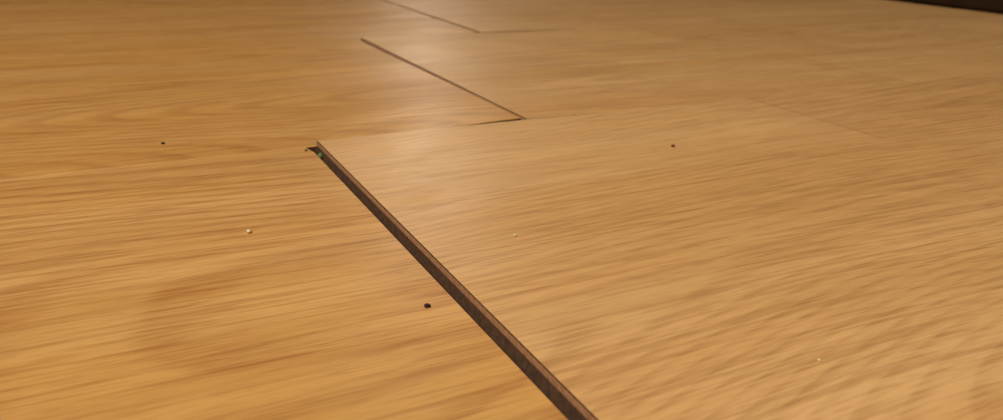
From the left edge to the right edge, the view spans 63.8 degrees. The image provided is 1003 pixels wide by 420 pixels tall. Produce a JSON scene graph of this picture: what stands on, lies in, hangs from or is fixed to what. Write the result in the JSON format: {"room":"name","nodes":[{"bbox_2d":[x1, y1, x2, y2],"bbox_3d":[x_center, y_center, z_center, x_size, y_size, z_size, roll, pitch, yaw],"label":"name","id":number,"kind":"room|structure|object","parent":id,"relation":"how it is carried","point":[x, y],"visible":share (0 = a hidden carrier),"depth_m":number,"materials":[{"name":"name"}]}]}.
{"room":"room with wooden floor","nodes":[
{"label":"room with wooden floor","id":0,"kind":"room"},
{"bbox_3d":[0.234,-1.417,0.651,0.100,2.460,4.400,-9,23,-25],"label":"wall","id":1,"kind":"structure","parent":0,"visible":0},
{"bbox_2d":[895,0,1002,13],"bbox_3d":[0.159,-0.367,1.022,0.014,0.109,4.200,-9,23,-25],"label":"baseboard","id":2,"kind":"structure","parent":1,"relation":"attached to","point":[991,6],"depth_m":0.63,"materials":[{"name":"brown wood"}]},
{"bbox_3d":[-1.104,-0.087,0.455,2.834,0.052,4.200,-9,23,-25],"label":"floor","id":3,"kind":"structure","parent":0,"visible":0},
{"bbox_2d":[0,0,476,58],"bbox_3d":[-0.593,-0.045,0.290,1.201,0.009,0.190,-9,23,-25],"label":"plank","id":4,"kind":"object","parent":3,"relation":"on","point":[24,33],"visible":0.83,"depth_m":0.47,"materials":[{"name":"brown wood"}]},
{"bbox_2d":[0,39,520,179],"bbox_3d":[-0.572,0.026,0.102,1.201,0.010,0.190,-9,23,-25],"label":"plank","id":5,"kind":"object","parent":3,"relation":"on","point":[74,113],"visible":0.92,"depth_m":0.29,"materials":[{"name":"brown wood"}]},
{"bbox_2d":[0,148,567,419],"bbox_3d":[-0.553,0.099,-0.087,1.201,0.008,0.190,-9,23,-25],"label":"plank","id":6,"kind":"object","parent":3,"relation":"on","point":[139,292],"visible":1,"depth_m":0.15,"materials":[{"name":"brown wood"}]},
{"bbox_2d":[315,72,1002,419],"bbox_3d":[0.240,-0.026,0.289,0.570,0.009,0.190,-9,23,-25],"label":"plank","id":7,"kind":"object","parent":3,"relation":"on","point":[709,275],"visible":1,"depth_m":0.18,"materials":[{"name":"brown wood"}]},
{"bbox_2d":[383,0,954,32],"bbox_3d":[0.135,-0.159,0.636,0.426,0.009,0.190,-9,23,-25],"label":"plank","id":8,"kind":"object","parent":3,"relation":"on","point":[479,16],"visible":0.66,"depth_m":0.59,"materials":[{"name":"brown wood"}]},
{"bbox_2d":[361,9,1002,119],"bbox_3d":[0.188,-0.092,0.463,0.498,0.009,0.190,-9,23,-25],"label":"plank","id":9,"kind":"object","parent":3,"relation":"on","point":[527,75],"visible":0.84,"depth_m":0.40,"materials":[{"name":"brown wood"}]}
]}

